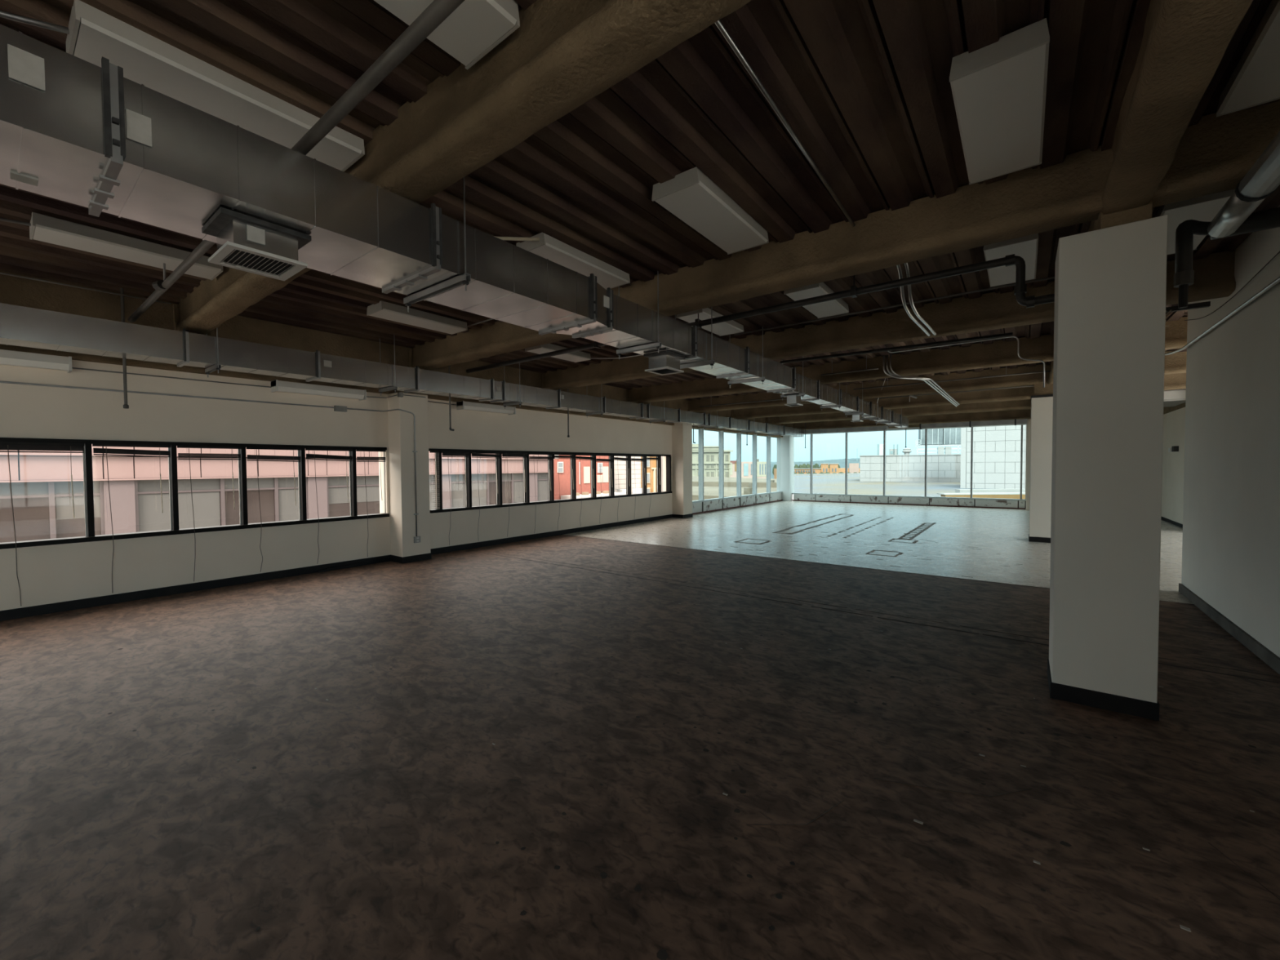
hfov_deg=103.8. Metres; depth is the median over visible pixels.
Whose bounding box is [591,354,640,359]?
conduit
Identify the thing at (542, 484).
roller shade
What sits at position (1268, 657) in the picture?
baseboard
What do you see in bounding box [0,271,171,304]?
conduit
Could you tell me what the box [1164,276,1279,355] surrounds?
conduit
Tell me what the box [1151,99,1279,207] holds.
beam
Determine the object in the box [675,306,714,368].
hanger
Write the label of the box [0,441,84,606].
blind
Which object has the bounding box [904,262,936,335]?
conduit
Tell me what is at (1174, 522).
baseboard
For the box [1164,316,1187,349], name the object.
beam
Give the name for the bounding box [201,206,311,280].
supply register
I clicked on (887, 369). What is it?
conduit
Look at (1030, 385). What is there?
pipe
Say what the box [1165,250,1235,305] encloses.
beam
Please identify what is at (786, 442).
column
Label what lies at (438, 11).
pipe
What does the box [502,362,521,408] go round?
hanger
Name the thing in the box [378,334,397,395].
hanger
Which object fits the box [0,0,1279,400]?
ceiling
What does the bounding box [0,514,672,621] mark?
baseboard
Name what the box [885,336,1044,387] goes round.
conduit
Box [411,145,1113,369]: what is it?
beam
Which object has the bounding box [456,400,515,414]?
strip light
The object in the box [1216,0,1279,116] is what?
ceiling light
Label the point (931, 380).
conduit
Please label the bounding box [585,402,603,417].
hanger
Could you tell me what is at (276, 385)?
strip light
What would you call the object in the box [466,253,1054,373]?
pipe
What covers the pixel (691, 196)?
ceiling light
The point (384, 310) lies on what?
ceiling light
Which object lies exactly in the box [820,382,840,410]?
hanger
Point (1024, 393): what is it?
beam
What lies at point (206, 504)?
roller shade
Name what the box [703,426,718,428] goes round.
hanger
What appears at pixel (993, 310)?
beam
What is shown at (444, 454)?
blind
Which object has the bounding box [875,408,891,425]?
hanger
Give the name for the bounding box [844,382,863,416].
hanger
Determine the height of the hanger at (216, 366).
0.830 m
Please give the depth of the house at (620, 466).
38.10 m
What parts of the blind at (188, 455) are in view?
pull cord, rail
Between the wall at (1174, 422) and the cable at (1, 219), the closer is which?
the cable at (1, 219)
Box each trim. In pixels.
[0,343,782,437]
[888,422,937,428]
[1163,388,1186,414]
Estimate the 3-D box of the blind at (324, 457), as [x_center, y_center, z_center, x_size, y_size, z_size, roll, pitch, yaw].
[-4.515,0.378,7.348,0.089,1.664,0.620,1,2,37]
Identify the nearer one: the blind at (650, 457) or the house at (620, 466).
the blind at (650, 457)
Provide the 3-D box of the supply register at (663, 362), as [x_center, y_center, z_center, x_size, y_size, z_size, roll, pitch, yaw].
[0.263,-1.257,5.395,0.290,0.185,0.360,1,2,37]
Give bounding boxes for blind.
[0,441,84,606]
[92,444,170,593]
[177,445,241,581]
[246,447,301,571]
[305,448,352,561]
[355,449,386,556]
[429,451,439,509]
[441,451,469,545]
[471,452,500,534]
[502,452,527,535]
[528,453,552,527]
[553,453,574,529]
[575,453,595,526]
[595,454,613,510]
[613,454,630,505]
[631,455,646,512]
[646,455,660,516]
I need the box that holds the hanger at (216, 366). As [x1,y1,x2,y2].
[204,327,221,377]
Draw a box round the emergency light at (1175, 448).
[1168,445,1178,451]
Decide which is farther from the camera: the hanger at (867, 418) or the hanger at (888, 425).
the hanger at (888, 425)
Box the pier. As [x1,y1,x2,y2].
[661,456,662,491]
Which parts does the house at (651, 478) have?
pane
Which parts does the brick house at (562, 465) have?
pane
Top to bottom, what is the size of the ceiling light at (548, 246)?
0.099 m
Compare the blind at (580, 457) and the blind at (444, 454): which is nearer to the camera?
the blind at (444, 454)
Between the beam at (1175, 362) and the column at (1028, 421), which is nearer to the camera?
the beam at (1175, 362)
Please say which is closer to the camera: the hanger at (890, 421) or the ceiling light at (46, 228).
the ceiling light at (46, 228)
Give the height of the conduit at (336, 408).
2.125 m
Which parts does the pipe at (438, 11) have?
hanger rod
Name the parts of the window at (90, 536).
head frame, sill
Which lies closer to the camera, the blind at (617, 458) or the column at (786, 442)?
the blind at (617, 458)
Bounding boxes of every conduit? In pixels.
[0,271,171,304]
[0,380,420,542]
[71,367,457,405]
[466,318,493,327]
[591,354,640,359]
[715,19,855,226]
[733,275,1054,335]
[883,355,957,406]
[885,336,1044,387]
[886,355,958,405]
[889,354,959,404]
[896,264,930,336]
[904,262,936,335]
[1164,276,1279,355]
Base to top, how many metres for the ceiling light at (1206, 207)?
0.099 m
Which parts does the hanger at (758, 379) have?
threaded rod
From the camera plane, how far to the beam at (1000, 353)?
8.54 m
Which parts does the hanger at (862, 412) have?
threaded rod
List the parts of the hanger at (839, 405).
threaded rod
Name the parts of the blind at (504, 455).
pull cord, rail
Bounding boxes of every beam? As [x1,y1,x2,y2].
[0,270,793,427]
[175,0,751,334]
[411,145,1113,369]
[541,280,1054,390]
[627,333,1053,403]
[687,363,1050,412]
[730,386,1034,418]
[764,399,1031,424]
[793,408,1031,430]
[1047,0,1253,384]
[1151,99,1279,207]
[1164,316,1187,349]
[1164,351,1186,374]
[1164,373,1186,390]
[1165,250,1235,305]
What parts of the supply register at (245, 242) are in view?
frame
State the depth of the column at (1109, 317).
3.02 m
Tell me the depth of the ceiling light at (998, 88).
2.46 m
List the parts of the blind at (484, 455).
pull cord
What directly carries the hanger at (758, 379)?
hanging from the ceiling
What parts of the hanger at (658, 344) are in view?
threaded rod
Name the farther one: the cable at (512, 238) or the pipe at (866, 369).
the pipe at (866, 369)
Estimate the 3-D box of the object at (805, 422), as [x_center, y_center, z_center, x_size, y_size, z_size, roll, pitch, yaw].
[6.650,-1.878,20.191,0.044,1.194,0.042,1,2,37]
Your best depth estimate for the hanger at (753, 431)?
16.63 m
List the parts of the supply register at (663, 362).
frame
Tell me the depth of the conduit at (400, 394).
6.27 m
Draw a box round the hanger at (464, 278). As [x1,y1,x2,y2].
[403,177,471,311]
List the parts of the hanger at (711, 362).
threaded rod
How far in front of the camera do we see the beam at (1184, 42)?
2.05 m
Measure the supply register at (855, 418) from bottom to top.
0.190 m
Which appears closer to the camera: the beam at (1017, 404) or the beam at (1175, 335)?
the beam at (1175, 335)
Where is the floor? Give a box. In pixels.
[0,500,1279,959]
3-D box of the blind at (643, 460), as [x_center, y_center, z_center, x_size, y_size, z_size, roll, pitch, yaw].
[-0.014,0.187,13.251,0.089,1.664,0.620,1,2,37]
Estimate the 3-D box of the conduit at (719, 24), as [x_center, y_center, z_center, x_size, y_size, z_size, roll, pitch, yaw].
[0.877,-1.919,2.823,0.022,0.021,2.550,1,2,37]
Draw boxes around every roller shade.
[55,495,100,519]
[137,491,220,532]
[278,488,299,520]
[328,485,379,503]
[429,484,435,509]
[451,482,486,507]
[513,480,523,502]
[537,480,548,501]
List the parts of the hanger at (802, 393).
threaded rod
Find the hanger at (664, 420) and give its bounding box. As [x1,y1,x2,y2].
[648,400,665,423]
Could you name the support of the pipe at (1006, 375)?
hanging from the ceiling
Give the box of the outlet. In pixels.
[413,536,420,542]
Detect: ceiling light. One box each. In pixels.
[29,212,223,279]
[66,0,364,171]
[366,301,467,334]
[373,0,519,70]
[515,232,630,289]
[524,343,591,362]
[651,166,768,254]
[675,307,743,336]
[783,282,848,318]
[949,17,1049,185]
[983,233,1038,287]
[1155,188,1235,254]
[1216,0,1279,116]
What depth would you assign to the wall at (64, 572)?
6.55 m
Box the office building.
[0,444,559,542]
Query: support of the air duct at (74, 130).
hanging from the hanger at (658, 344)
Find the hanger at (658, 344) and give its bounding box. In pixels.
[616,271,662,359]
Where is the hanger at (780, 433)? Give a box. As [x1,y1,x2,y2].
[768,416,781,436]
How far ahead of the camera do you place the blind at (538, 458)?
10.51 m
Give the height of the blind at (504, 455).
1.664 m
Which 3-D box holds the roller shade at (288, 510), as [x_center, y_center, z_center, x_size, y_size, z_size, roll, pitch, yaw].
[-12.060,0.860,17.407,0.015,1.090,0.790,1,2,37]
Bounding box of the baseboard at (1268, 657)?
[1178,582,1279,674]
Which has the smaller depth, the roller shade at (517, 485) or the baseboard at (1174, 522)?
the baseboard at (1174, 522)
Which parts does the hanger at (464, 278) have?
threaded rod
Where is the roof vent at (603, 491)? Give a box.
[602,490,608,493]
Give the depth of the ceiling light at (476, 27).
2.01 m
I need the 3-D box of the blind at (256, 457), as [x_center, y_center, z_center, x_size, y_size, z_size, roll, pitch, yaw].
[-4.927,0.395,6.808,0.089,1.664,0.620,1,2,37]
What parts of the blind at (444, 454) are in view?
pull cord, rail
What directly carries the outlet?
attached to the conduit at (336, 408)
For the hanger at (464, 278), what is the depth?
3.18 m
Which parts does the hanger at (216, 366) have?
threaded rod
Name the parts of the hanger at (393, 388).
threaded rod, threaded rod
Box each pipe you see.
[128,0,464,322]
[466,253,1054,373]
[699,398,786,407]
[780,332,1013,364]
[821,355,878,375]
[853,365,1050,390]
[874,385,1034,399]
[1173,207,1279,308]
[1207,131,1279,237]
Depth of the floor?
2.52 m
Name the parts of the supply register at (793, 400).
frame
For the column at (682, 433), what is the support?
on the floor
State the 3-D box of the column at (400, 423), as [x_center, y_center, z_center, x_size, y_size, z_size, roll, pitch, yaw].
[-3.741,-0.037,8.141,0.396,2.680,0.486,1,2,37]
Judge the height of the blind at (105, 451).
1.664 m
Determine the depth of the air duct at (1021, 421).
16.82 m
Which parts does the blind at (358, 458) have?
pull cord, rail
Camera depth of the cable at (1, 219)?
3.69 m
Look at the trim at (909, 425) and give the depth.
18.43 m
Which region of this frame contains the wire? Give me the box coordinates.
[1184,251,1279,320]
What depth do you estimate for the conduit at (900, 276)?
4.77 m
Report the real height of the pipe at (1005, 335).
0.082 m
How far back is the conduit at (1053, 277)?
5.34 m
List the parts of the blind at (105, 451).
pull cord, rail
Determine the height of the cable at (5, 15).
0.060 m
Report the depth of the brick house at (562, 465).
31.28 m
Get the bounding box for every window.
[0,437,389,549]
[428,448,671,513]
[692,427,782,514]
[791,424,1026,509]
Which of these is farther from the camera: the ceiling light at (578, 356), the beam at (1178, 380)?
the beam at (1178, 380)
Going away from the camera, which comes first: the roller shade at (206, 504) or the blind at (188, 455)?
the blind at (188, 455)
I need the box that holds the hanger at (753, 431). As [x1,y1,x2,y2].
[741,418,755,434]
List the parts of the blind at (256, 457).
pull cord, rail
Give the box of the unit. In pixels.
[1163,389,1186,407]
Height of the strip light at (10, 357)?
0.145 m
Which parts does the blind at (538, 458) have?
pull cord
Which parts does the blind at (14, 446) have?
pull cord, rail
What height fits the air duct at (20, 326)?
0.350 m
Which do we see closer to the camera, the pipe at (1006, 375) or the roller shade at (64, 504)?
the pipe at (1006, 375)
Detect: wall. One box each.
[0,360,672,610]
[1025,418,1031,509]
[1160,407,1185,524]
[1181,204,1279,657]
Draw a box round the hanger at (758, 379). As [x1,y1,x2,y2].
[728,326,764,387]
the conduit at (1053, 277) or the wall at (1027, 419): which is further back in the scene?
the wall at (1027, 419)
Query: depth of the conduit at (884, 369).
8.55 m
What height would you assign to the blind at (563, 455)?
1.664 m
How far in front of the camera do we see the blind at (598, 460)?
12.11 m
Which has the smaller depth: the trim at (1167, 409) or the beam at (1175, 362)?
the beam at (1175, 362)
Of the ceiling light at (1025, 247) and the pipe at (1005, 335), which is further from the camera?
the pipe at (1005, 335)
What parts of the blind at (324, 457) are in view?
pull cord, rail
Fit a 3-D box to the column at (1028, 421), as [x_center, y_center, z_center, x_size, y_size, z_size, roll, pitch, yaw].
[12.626,-0.474,16.196,0.240,2.900,0.420,1,2,37]
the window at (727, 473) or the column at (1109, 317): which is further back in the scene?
the window at (727, 473)
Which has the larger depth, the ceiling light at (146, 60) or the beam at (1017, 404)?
the beam at (1017, 404)
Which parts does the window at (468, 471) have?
head frame, sill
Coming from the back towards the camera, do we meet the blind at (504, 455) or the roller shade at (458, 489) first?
the roller shade at (458, 489)
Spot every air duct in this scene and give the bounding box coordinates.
[0,24,908,427]
[0,302,804,436]
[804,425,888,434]
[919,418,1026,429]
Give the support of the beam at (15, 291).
attached to the ceiling
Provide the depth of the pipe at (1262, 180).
2.57 m
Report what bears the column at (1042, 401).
on the floor
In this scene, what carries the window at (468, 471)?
in the wall at (64, 572)
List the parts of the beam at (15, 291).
clip plate, clip plate, clip plate, clip plate, clip plate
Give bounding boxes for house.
[553,454,626,499]
[613,456,641,493]
[640,456,656,493]
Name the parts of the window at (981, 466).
pane, curb panel, pane, curb panel, pane, curb panel, pane, curb panel, rail, rail, pane, curb panel, pane, curb panel, curb panel, pane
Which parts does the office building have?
parapet panel, fascia panel, pane, pane, parapet panel, fascia panel, pane, pane, parapet panel, fascia panel, fascia panel, parapet panel, pane, pane, fascia panel, parapet panel, pane, pane, cornice, fascia panel, parapet panel, pane, fascia panel, parapet panel, fascia panel, parapet panel, pane, pane, fascia panel, parapet panel, parapet panel, fascia panel, pane, fascia panel, fascia panel, parapet panel, pane, parapet panel, fascia panel, pane, pane, fascia panel, parapet panel, pane, fascia panel, parapet panel, pane, fascia panel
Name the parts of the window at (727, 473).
pane, curb panel, pane, curb panel, pane, curb panel, rail, pane, curb panel, pane, curb panel, pane, curb panel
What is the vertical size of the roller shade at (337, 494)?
0.590 m
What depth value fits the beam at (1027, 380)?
10.86 m
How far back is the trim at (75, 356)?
6.58 m
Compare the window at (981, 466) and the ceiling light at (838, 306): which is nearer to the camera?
the ceiling light at (838, 306)
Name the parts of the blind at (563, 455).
pull cord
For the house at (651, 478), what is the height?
18.000 m
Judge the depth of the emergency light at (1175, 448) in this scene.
11.98 m
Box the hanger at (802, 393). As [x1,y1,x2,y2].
[780,355,804,400]
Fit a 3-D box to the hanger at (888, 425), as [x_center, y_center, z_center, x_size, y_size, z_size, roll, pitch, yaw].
[7.716,-1.958,15.187,0.400,0.775,0.040,1,2,37]
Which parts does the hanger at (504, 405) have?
threaded rod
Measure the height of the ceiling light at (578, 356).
0.099 m
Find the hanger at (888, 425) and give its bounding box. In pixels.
[887,408,902,428]
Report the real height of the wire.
0.370 m
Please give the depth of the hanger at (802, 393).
8.33 m
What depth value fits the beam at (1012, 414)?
17.72 m
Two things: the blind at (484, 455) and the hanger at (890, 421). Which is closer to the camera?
the blind at (484, 455)
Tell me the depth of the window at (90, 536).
6.04 m
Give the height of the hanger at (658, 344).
0.780 m
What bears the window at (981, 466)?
in the wall at (1027, 419)
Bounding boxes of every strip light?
[0,349,71,373]
[271,379,366,400]
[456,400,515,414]
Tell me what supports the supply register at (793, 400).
attached to the air duct at (74, 130)
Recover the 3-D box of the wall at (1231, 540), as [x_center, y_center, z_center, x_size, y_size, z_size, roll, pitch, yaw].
[4.444,-0.258,3.270,0.140,3.680,6.200,1,2,37]
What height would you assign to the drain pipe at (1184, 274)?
0.547 m
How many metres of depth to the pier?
15.92 m
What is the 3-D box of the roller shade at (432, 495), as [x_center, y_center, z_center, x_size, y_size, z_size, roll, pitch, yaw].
[-9.056,1.282,21.357,0.015,2.190,0.790,1,2,37]
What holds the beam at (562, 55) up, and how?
attached to the ceiling
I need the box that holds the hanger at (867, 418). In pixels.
[862,417,879,420]
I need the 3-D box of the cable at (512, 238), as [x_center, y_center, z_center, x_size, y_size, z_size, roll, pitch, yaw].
[-1.011,-1.859,3.857,0.520,0.144,0.031,-2,2,-39]
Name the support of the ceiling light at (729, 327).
attached to the ceiling
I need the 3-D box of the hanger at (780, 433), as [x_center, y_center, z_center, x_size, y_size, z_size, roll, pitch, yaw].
[4.913,-1.998,18.330,0.470,0.830,0.040,1,2,37]
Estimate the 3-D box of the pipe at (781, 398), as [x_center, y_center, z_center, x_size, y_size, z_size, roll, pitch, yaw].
[3.065,-2.088,12.439,3.650,0.283,0.028,1,2,37]
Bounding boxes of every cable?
[0,9,69,34]
[0,217,31,226]
[493,235,539,240]
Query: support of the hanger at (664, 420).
hanging from the ceiling
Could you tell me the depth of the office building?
15.33 m
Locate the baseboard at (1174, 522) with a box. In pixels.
[1160,515,1182,528]
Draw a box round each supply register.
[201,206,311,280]
[643,350,684,375]
[783,392,803,406]
[850,413,862,422]
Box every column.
[387,392,431,563]
[671,422,693,518]
[780,435,793,501]
[1026,419,1031,510]
[1028,382,1053,542]
[1047,200,1168,720]

